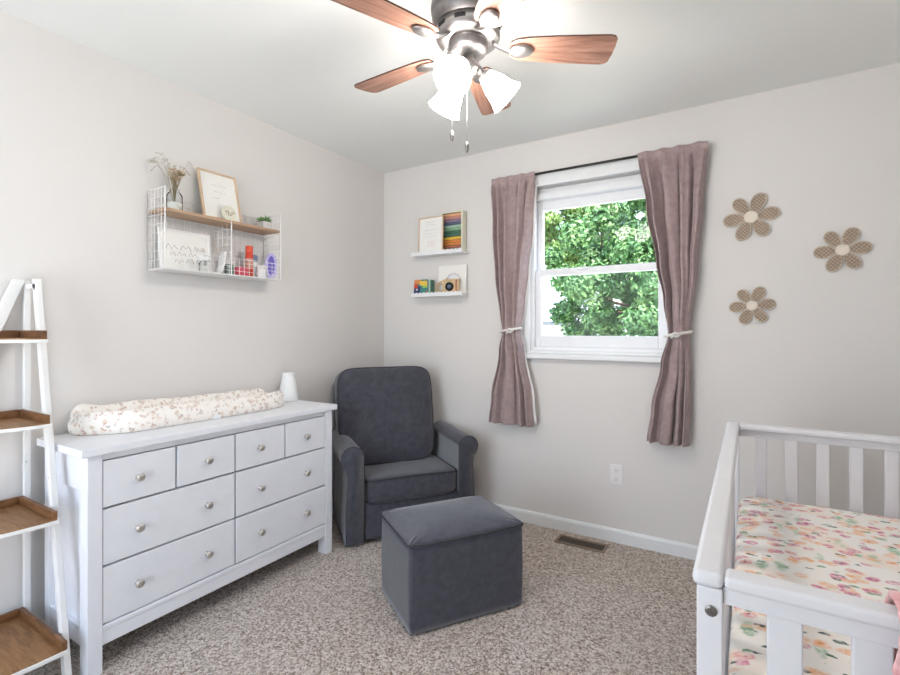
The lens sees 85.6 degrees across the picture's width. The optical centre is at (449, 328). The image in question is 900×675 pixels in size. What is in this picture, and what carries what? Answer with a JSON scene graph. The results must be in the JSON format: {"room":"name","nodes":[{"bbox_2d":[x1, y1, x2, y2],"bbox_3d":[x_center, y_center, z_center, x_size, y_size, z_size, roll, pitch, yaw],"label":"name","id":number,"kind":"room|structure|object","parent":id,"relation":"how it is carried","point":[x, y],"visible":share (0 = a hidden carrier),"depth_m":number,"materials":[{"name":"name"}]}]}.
{"room":"bedroom","nodes":[
{"label":"bedroom","id":0,"kind":"room"},
{"bbox_2d":[0,10,383,621],"bbox_3d":[-1.541,0.022,2.179,0.120,2.440,3.750,0,0,32],"label":"wall","id":1,"kind":"structure","parent":0,"point":[80,125],"depth_m":2.26,"materials":[{"name":"paint"}]},
{"bbox_2d":[148,186,280,281],"bbox_3d":[-1.180,-0.459,2.499,0.150,0.373,0.641,0,0,32],"label":"wire wall shelf","id":2,"kind":"object","parent":1,"relation":"attached to","point":[184,215],"visible":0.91,"depth_m":2.44,"materials":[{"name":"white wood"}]},
{"bbox_2d":[146,152,193,209],"bbox_3d":[-1.315,-0.678,2.275,0.122,0.248,0.192,0,0,32],"label":"flower vase","id":3,"kind":"object","parent":2,"relation":"on","point":[174,177],"visible":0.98,"depth_m":2.29,"materials":[{"name":"clear glass"}]},
{"bbox_2d":[166,188,182,209],"bbox_3d":[-1.303,-0.609,2.299,0.068,0.111,0.068,0,0,32],"label":"glass jar","id":4,"kind":"object","parent":2,"relation":"on","point":[172,204],"depth_m":2.29,"materials":[{"name":"white"}]},
{"bbox_2d":[157,227,211,271],"bbox_3d":[-1.292,-0.379,2.378,0.033,0.200,0.255,0,0,32],"label":"framed print","id":5,"kind":"object","parent":2,"relation":"on","point":[175,239],"visible":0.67,"depth_m":2.37,"materials":[{"name":"white paper"}]},
{"bbox_2d":[197,255,210,270],"bbox_3d":[-1.205,-0.320,2.381,0.040,0.083,0.066,0,0,32],"label":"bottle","id":6,"kind":"object","parent":2,"relation":"on","point":[201,257],"visible":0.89,"depth_m":2.37,"materials":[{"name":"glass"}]},
{"bbox_2d":[196,167,241,222],"bbox_3d":[-1.194,-0.685,2.520,0.074,0.258,0.212,0,0,32],"label":"framed picture","id":7,"kind":"object","parent":2,"relation":"on","point":[216,190],"visible":0.76,"depth_m":2.50,"materials":[{"name":"white paper"}]},
{"bbox_2d":[215,251,226,272],"bbox_3d":[-1.180,-0.338,2.478,0.060,0.120,0.055,0,0,32],"label":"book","id":8,"kind":"object","parent":2,"relation":"on","point":[222,263],"visible":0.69,"depth_m":2.48,"materials":[{"name":"white paper"}]},
{"bbox_2d":[166,248,280,279],"bbox_3d":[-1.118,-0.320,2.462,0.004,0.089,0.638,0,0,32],"label":"basket","id":9,"kind":"object","parent":2,"relation":"on","point":[171,263],"depth_m":2.47,"materials":[{"name":"white metal"}]},
{"bbox_2d":[223,264,232,273],"bbox_3d":[-1.156,-0.307,2.537,0.040,0.058,0.033,0,0,32],"label":"box","id":10,"kind":"object","parent":2,"relation":"on","point":[228,270],"visible":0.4,"depth_m":2.52,"materials":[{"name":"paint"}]},
{"bbox_2d":[221,205,235,220],"bbox_3d":[-1.139,-0.595,2.503,0.022,0.083,0.084,0,0,32],"label":"round plaque","id":11,"kind":"object","parent":2,"relation":"on","point":[228,213],"visible":0.97,"depth_m":2.50,"materials":[{"name":"beige wood"}]},
{"bbox_2d":[235,266,247,275],"bbox_3d":[-1.103,-0.303,2.563,0.045,0.048,0.062,0,0,32],"label":"pack","id":12,"kind":"object","parent":2,"relation":"on","point":[237,267],"visible":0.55,"depth_m":2.54,"materials":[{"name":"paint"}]},
{"bbox_2d":[245,246,252,275],"bbox_3d":[-1.087,-0.364,2.631,0.041,0.171,0.041,0,0,32],"label":"tube","id":13,"kind":"object","parent":2,"relation":"on","point":[248,249],"visible":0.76,"depth_m":2.62,"materials":[{"name":"red paint"}]},
{"bbox_2d":[253,255,257,276],"bbox_3d":[-1.094,-0.344,2.696,0.050,0.130,0.050,0,0,32],"label":"jar","id":14,"kind":"object","parent":2,"relation":"on","point":[255,257],"visible":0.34,"depth_m":2.68,"materials":[{"name":"white plastic"}]},
{"bbox_2d":[256,265,266,277],"bbox_3d":[-1.037,-0.316,2.670,0.055,0.074,0.055,0,0,32],"label":"jar","id":15,"kind":"object","parent":2,"relation":"on","point":[263,268],"visible":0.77,"depth_m":2.65,"materials":[{"name":"white plastic"}]},
{"bbox_2d":[257,215,271,228],"bbox_3d":[-1.035,-0.593,2.720,0.080,0.081,0.086,0,0,32],"label":"potted plant","id":16,"kind":"object","parent":2,"relation":"on","point":[265,222],"visible":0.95,"depth_m":2.70,"materials":[{"name":"concrete"}]},
{"bbox_2d":[264,253,276,278],"bbox_3d":[-1.008,-0.355,2.736,0.040,0.149,0.086,0,0,32],"label":"bottle","id":17,"kind":"object","parent":2,"relation":"on","point":[270,258],"visible":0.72,"depth_m":2.73,"materials":[{"name":"purple paint"}]},
{"bbox_2d":[23,514,696,674],"bbox_3d":[-0.106,1.292,1.296,3.490,0.100,3.990,0,0,32],"label":"floor","id":18,"kind":"structure","parent":0,"point":[624,609],"depth_m":2.03,"materials":[{"name":"carpet"}]},
{"bbox_2d":[0,279,71,674],"bbox_3d":[-1.609,0.527,1.536,0.406,1.430,0.576,0,0,32],"label":"ladder shelf","id":19,"kind":"object","parent":18,"relation":"on","point":[27,643],"visible":1,"depth_m":1.75,"materials":[{"name":"wood"}]},
{"bbox_2d":[0,330,47,342],"bbox_3d":[-1.572,0.027,1.742,0.229,0.044,0.137,0,0,32],"label":"shelf","id":20,"kind":"object","parent":19,"relation":"on","point":[6,336],"depth_m":1.75,"materials":[{"name":"brown wood"}]},
{"bbox_2d":[0,409,50,432],"bbox_3d":[-1.589,0.327,1.689,0.254,0.044,0.246,0,0,32],"label":"tray","id":21,"kind":"object","parent":19,"relation":"on","point":[17,420],"depth_m":1.75,"materials":[{"name":"brown wood"}]},
{"bbox_2d":[0,495,58,538],"bbox_3d":[-1.595,0.657,1.622,0.315,0.044,0.366,0,0,32],"label":"tray","id":22,"kind":"object","parent":19,"relation":"on","point":[21,514],"depth_m":1.71,"materials":[{"name":"brown wood"}]},
{"bbox_2d":[0,607,68,674],"bbox_3d":[-1.602,1.082,1.536,0.394,0.044,0.520,0,0,32],"label":"tray","id":23,"kind":"object","parent":19,"relation":"on","point":[27,644],"depth_m":1.68,"materials":[{"name":"brown wood"}]},
{"bbox_2d":[37,400,336,674],"bbox_3d":[-1.112,0.832,2.301,0.390,0.820,1.228,0,0,32],"label":"dresser","id":24,"kind":"object","parent":18,"relation":"on","point":[154,522],"visible":0.99,"depth_m":1.98,"materials":[{"name":"paint"}]},
{"bbox_2d":[68,388,283,435],"bbox_3d":[-1.216,0.364,2.310,0.252,0.114,0.950,0,0,32],"label":"changing pad","id":25,"kind":"object","parent":24,"relation":"on","point":[147,414],"visible":1,"depth_m":2.13,"materials":[{"name":"white fabric"}]},
{"bbox_2d":[280,372,297,401],"bbox_3d":[-0.951,0.340,2.861,0.110,0.165,0.110,0,0,32],"label":"night light","id":26,"kind":"object","parent":24,"relation":"on","point":[288,386],"visible":0.88,"depth_m":2.83,"materials":[{"name":"white plastic"}]},
{"bbox_2d":[332,366,477,546],"bbox_3d":[-0.331,0.744,3.160,0.860,0.988,0.605,0,0,-23],"label":"armchair","id":27,"kind":"object","parent":18,"relation":"on","point":[390,453],"visible":0.96,"depth_m":3.05,"materials":[{"name":"grey fabric"}]},
{"bbox_2d":[335,367,432,463],"bbox_3d":[-0.423,0.565,3.208,0.645,0.625,0.264,0,0,-23],"label":"cushion","id":28,"kind":"object","parent":27,"relation":"on","point":[387,412],"depth_m":3.12,"materials":[{"name":"grey fabric"}]},
{"bbox_2d":[365,454,455,502],"bbox_3d":[-0.308,0.940,3.116,0.584,0.174,0.500,0,0,-23],"label":"seat cushion","id":29,"kind":"object","parent":27,"relation":"on","point":[431,477],"depth_m":2.93,"materials":[{"name":"grey fabric"}]},
{"bbox_2d":[381,495,523,634],"bbox_3d":[0.002,1.036,2.241,0.556,0.412,0.406,0,0,-25],"label":"ottoman","id":30,"kind":"object","parent":18,"relation":"on","point":[445,562],"visible":1,"depth_m":2.08,"materials":[{"name":"grey fabric"}]},
{"bbox_2d":[382,495,521,548],"bbox_3d":[0.002,0.859,2.241,0.544,0.057,0.395,0,0,-25],"label":"cushion","id":31,"kind":"object","parent":30,"relation":"on","point":[451,522],"depth_m":2.14,"materials":[{"name":"grey fabric"}]},
{"bbox_2d":[554,534,608,553],"bbox_3d":[0.757,1.238,2.806,0.287,0.008,0.112,0,0,32],"label":"floor vent","id":32,"kind":"object","parent":18,"relation":"in","point":[563,539],"visible":1,"depth_m":2.80,"materials":[{"name":"brown metal"}]},
{"bbox_2d":[560,537,602,549],"bbox_3d":[0.757,1.239,2.806,0.232,0.002,0.080,0,0,32],"label":"grille","id":33,"kind":"object","parent":32,"relation":"attached to","point":[572,541],"depth_m":2.81,"materials":[{"name":"brown metal"}]},
{"bbox_2d":[692,422,899,674],"bbox_3d":[1.071,0.808,1.173,0.748,0.867,1.431,0,0,32],"label":"crib","id":34,"kind":"object","parent":18,"relation":"on","point":[873,627],"visible":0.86,"depth_m":0.75,"materials":[{"name":"paint"}]},
{"bbox_2d":[728,497,899,674],"bbox_3d":[1.071,0.702,1.171,0.666,0.128,1.341,0,0,32],"label":"mattress","id":35,"kind":"object","parent":34,"relation":"on","point":[856,554],"visible":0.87,"depth_m":1.34,"materials":[{"name":"fabric"}]},
{"bbox_2d":[884,590,899,674],"bbox_3d":[0.738,0.618,0.553,0.368,0.528,0.112,0,0,32],"label":"knit blanket","id":36,"kind":"object","parent":34,"relation":"on","point":[892,597],"visible":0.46,"depth_m":0.64,"materials":[{"name":"pink fabric"}]},
{"bbox_2d":[0,0,899,172],"bbox_3d":[-0.106,-1.273,1.296,3.490,0.150,3.990,0,0,32],"label":"ceiling","id":37,"kind":"structure","parent":0,"point":[294,67],"depth_m":2.13,"materials":[{"name":"paint"}]},
{"bbox_2d":[331,0,617,152],"bbox_3d":[0.043,-0.909,1.734,0.977,0.578,1.005,0,0,32],"label":"ceiling fan","id":38,"kind":"object","parent":37,"relation":"hanging from","point":[466,31],"visible":1,"depth_m":1.68,"materials":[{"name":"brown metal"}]},
{"bbox_2d":[384,63,899,545],"bbox_3d":[0.908,0.022,2.944,3.490,2.440,0.120,0,0,32],"label":"wall","id":39,"kind":"structure","parent":0,"point":[825,153],"depth_m":2.57,"materials":[{"name":"paint"}]},
{"bbox_2d":[411,248,468,257],"bbox_3d":[-0.073,-0.534,3.416,0.424,0.032,0.104,0,0,32],"label":"ledge","id":40,"kind":"object","parent":39,"relation":"attached to","point":[455,251],"visible":1,"depth_m":3.38,"materials":[{"name":"wood"}]},
{"bbox_2d":[418,215,443,252],"bbox_3d":[-0.134,-0.660,3.414,0.205,0.256,0.021,0,0,32],"label":"framed picture","id":41,"kind":"object","parent":40,"relation":"on","point":[431,229],"visible":1,"depth_m":3.41,"materials":[{"name":"white paper"}]},
{"bbox_2d":[441,210,465,250],"bbox_3d":[0.025,-0.670,3.372,0.173,0.280,0.052,0,0,32],"label":"framed picture","id":42,"kind":"object","parent":40,"relation":"on","point":[454,221],"visible":0.71,"depth_m":3.35,"materials":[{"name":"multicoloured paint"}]},
{"bbox_2d":[411,291,468,297],"bbox_3d":[-0.073,-0.244,3.416,0.424,0.032,0.104,0,0,32],"label":"ledge","id":43,"kind":"object","parent":39,"relation":"attached to","point":[451,293],"visible":0.98,"depth_m":3.36,"materials":[{"name":"wood"}]},
{"bbox_2d":[414,279,428,293],"bbox_3d":[-0.202,-0.297,3.475,0.126,0.112,0.022,0,0,32],"label":"book","id":44,"kind":"object","parent":43,"relation":"on","point":[420,286],"visible":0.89,"depth_m":3.47,"materials":[{"name":"multicoloured paper"}]},
{"bbox_2d":[430,280,433,292],"bbox_3d":[-0.125,-0.294,3.424,0.009,0.106,0.038,0,0,32],"label":"book","id":45,"kind":"object","parent":43,"relation":"on","point":[431,281],"visible":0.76,"depth_m":3.42,"materials":[{"name":"paper"}]},
{"bbox_2d":[435,279,459,292],"bbox_3d":[-0.023,-0.295,3.354,0.194,0.107,0.041,0,0,32],"label":"camera","id":46,"kind":"object","parent":43,"relation":"on","point":[449,285],"visible":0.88,"depth_m":3.33,"materials":[{"name":"brown wood"}]},
{"bbox_2d":[438,264,466,293],"bbox_3d":[0.016,-0.344,3.394,0.228,0.205,0.017,0,0,32],"label":"print","id":47,"kind":"object","parent":43,"relation":"on","point":[450,271],"visible":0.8,"depth_m":3.38,"materials":[{"name":"white paper"}]},
{"bbox_2d":[523,264,530,349],"bbox_3d":[0.860,-0.373,2.894,0.906,1.060,0.022,0,0,32],"label":"trim","id":48,"kind":"structure","parent":39,"relation":"attached to","point":[527,319],"depth_m":3.11,"materials":[{"name":"white wood"}]},
{"bbox_2d":[535,155,637,174],"bbox_3d":[0.825,-0.963,2.878,1.232,0.050,0.076,0,0,32],"label":"curtain rod","id":49,"kind":"object","parent":39,"relation":"attached to","point":[633,156],"visible":0.48,"depth_m":2.85,"materials":[{"name":"black metal"}]},
{"bbox_2d":[489,171,536,427],"bbox_3d":[0.392,-0.184,3.092,0.327,1.590,0.096,0,0,27],"label":"curtain","id":50,"kind":"object","parent":49,"relation":"hanging from","point":[513,197],"visible":0.98,"depth_m":3.08,"materials":[{"name":"fabric"}]},
{"bbox_2d":[499,327,521,333],"bbox_3d":[0.385,0.009,3.092,0.118,0.045,0.151,0,0,-36],"label":"tieback","id":51,"kind":"object","parent":50,"relation":"attached to","point":[509,330],"visible":0.97,"depth_m":3.04,"materials":[{"name":"fabric"}]},
{"bbox_2d":[638,141,707,446],"bbox_3d":[1.190,-0.179,2.608,0.343,1.600,0.108,0,0,22],"label":"curtain","id":52,"kind":"object","parent":49,"relation":"hanging from","point":[673,179],"visible":0.99,"depth_m":2.58,"materials":[{"name":"fabric"}]},
{"bbox_2d":[663,330,692,338],"bbox_3d":[1.212,0.029,2.583,0.132,0.045,0.127,0,0,-9],"label":"tieback","id":53,"kind":"object","parent":52,"relation":"attached to","point":[675,334],"visible":0.98,"depth_m":2.54,"materials":[{"name":"fabric"}]},
{"bbox_2d":[535,158,639,187],"bbox_3d":[0.856,-0.938,2.888,0.920,0.084,0.038,0,0,32],"label":"trim","id":54,"kind":"structure","parent":39,"relation":"attached to","point":[626,166],"depth_m":2.89,"materials":[{"name":"white wood"}]},
{"bbox_2d":[537,174,640,193],"bbox_3d":[0.909,-0.879,2.974,0.820,0.037,0.063,0,0,32],"label":"trim","id":55,"kind":"structure","parent":39,"relation":"attached to","point":[638,175],"depth_m":2.97,"materials":[{"name":"white wood"}]},
{"bbox_2d":[526,350,662,362],"bbox_3d":[0.856,0.161,2.888,0.920,0.053,0.050,0,0,32],"label":"trim","id":56,"kind":"structure","parent":39,"relation":"attached to","point":[532,354],"depth_m":2.87,"materials":[{"name":"white wood"}]},
{"bbox_2d":[494,503,697,559],"bbox_3d":[0.879,1.204,2.884,3.237,0.077,0.013,0,0,32],"label":"baseboard","id":57,"kind":"structure","parent":39,"relation":"attached to","point":[670,547],"depth_m":2.85,"materials":[{"name":"white wood"}]},
{"bbox_2d":[531,178,667,352],"bbox_3d":[0.896,-0.359,2.953,0.820,1.003,0.107,0,0,32],"label":"window","id":58,"kind":"structure","parent":39,"relation":"in","point":[627,190],"depth_m":2.97,"materials":[{"name":"white plastic"}]},
{"bbox_2d":[610,464,622,484],"bbox_3d":[0.968,0.848,2.831,0.072,0.116,0.009,0,0,32],"label":"power outlet","id":59,"kind":"object","parent":39,"relation":"attached to","point":[616,471],"visible":1,"depth_m":2.83,"materials":[{"name":"white plastic"}]},
{"bbox_2d":[723,193,779,240],"bbox_3d":[1.533,-0.571,2.478,0.248,0.236,0.011,0,0,32],"label":"flower","id":60,"kind":"object","parent":39,"relation":"attached to","point":[758,201],"visible":1,"depth_m":2.47,"materials":[{"name":"wicker"}]},
{"bbox_2d":[729,286,775,323],"bbox_3d":[1.537,-0.119,2.475,0.204,0.192,0.011,0,0,32],"label":"flower","id":61,"kind":"object","parent":39,"relation":"attached to","point":[758,293],"visible":1,"depth_m":2.47,"materials":[{"name":"wicker"}]},
{"bbox_2d":[813,227,872,271],"bbox_3d":[1.845,-0.372,2.286,0.220,0.207,0.011,0,0,32],"label":"flower","id":62,"kind":"object","parent":39,"relation":"attached to","point":[843,250],"visible":1,"depth_m":2.28,"materials":[{"name":"wicker"}]},
{"label":"outside","id":63,"kind":"structure","parent":0,"visible":0},
{"bbox_3d":[11.414,2.192,23.121,60.000,0.100,44.500,0,0,32],"label":"ground","id":64,"kind":"structure","parent":63,"visible":0},
{"bbox_2d":[544,202,622,306],"bbox_3d":[2.724,-1.087,12.771,3.522,6.560,2.586,0,0,40],"label":"leafy tree","id":65,"kind":"object","parent":64,"relation":"on","point":[552,219],"visible":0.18,"depth_m":12.34,"materials":[{"name":"green plant"}]},
{"bbox_2d":[543,299,623,335],"bbox_3d":[3.297,0.467,21.950,8.200,3.350,5.800,0,0,32],"label":"house","id":66,"kind":"structure","parent":64,"relation":"on","point":[549,329],"depth_m":18.71,"materials":[{"name":"white"}]},
{"bbox_2d":[544,199,657,335],"bbox_3d":[3.737,-0.735,9.733,3.543,5.860,3.222,0,0,0],"label":"leafy tree","id":67,"kind":"object","parent":64,"relation":"on","point":[625,242],"visible":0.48,"depth_m":9.18,"materials":[{"name":"green plant"}]},
{"bbox_2d":[613,201,647,335],"bbox_3d":[6.445,-1.001,14.629,4.213,6.393,2.498,0,0,38],"label":"leafy tree","id":68,"kind":"object","parent":64,"relation":"on","point":[621,308],"visible":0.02,"depth_m":15.27,"materials":[{"name":"green plant"}]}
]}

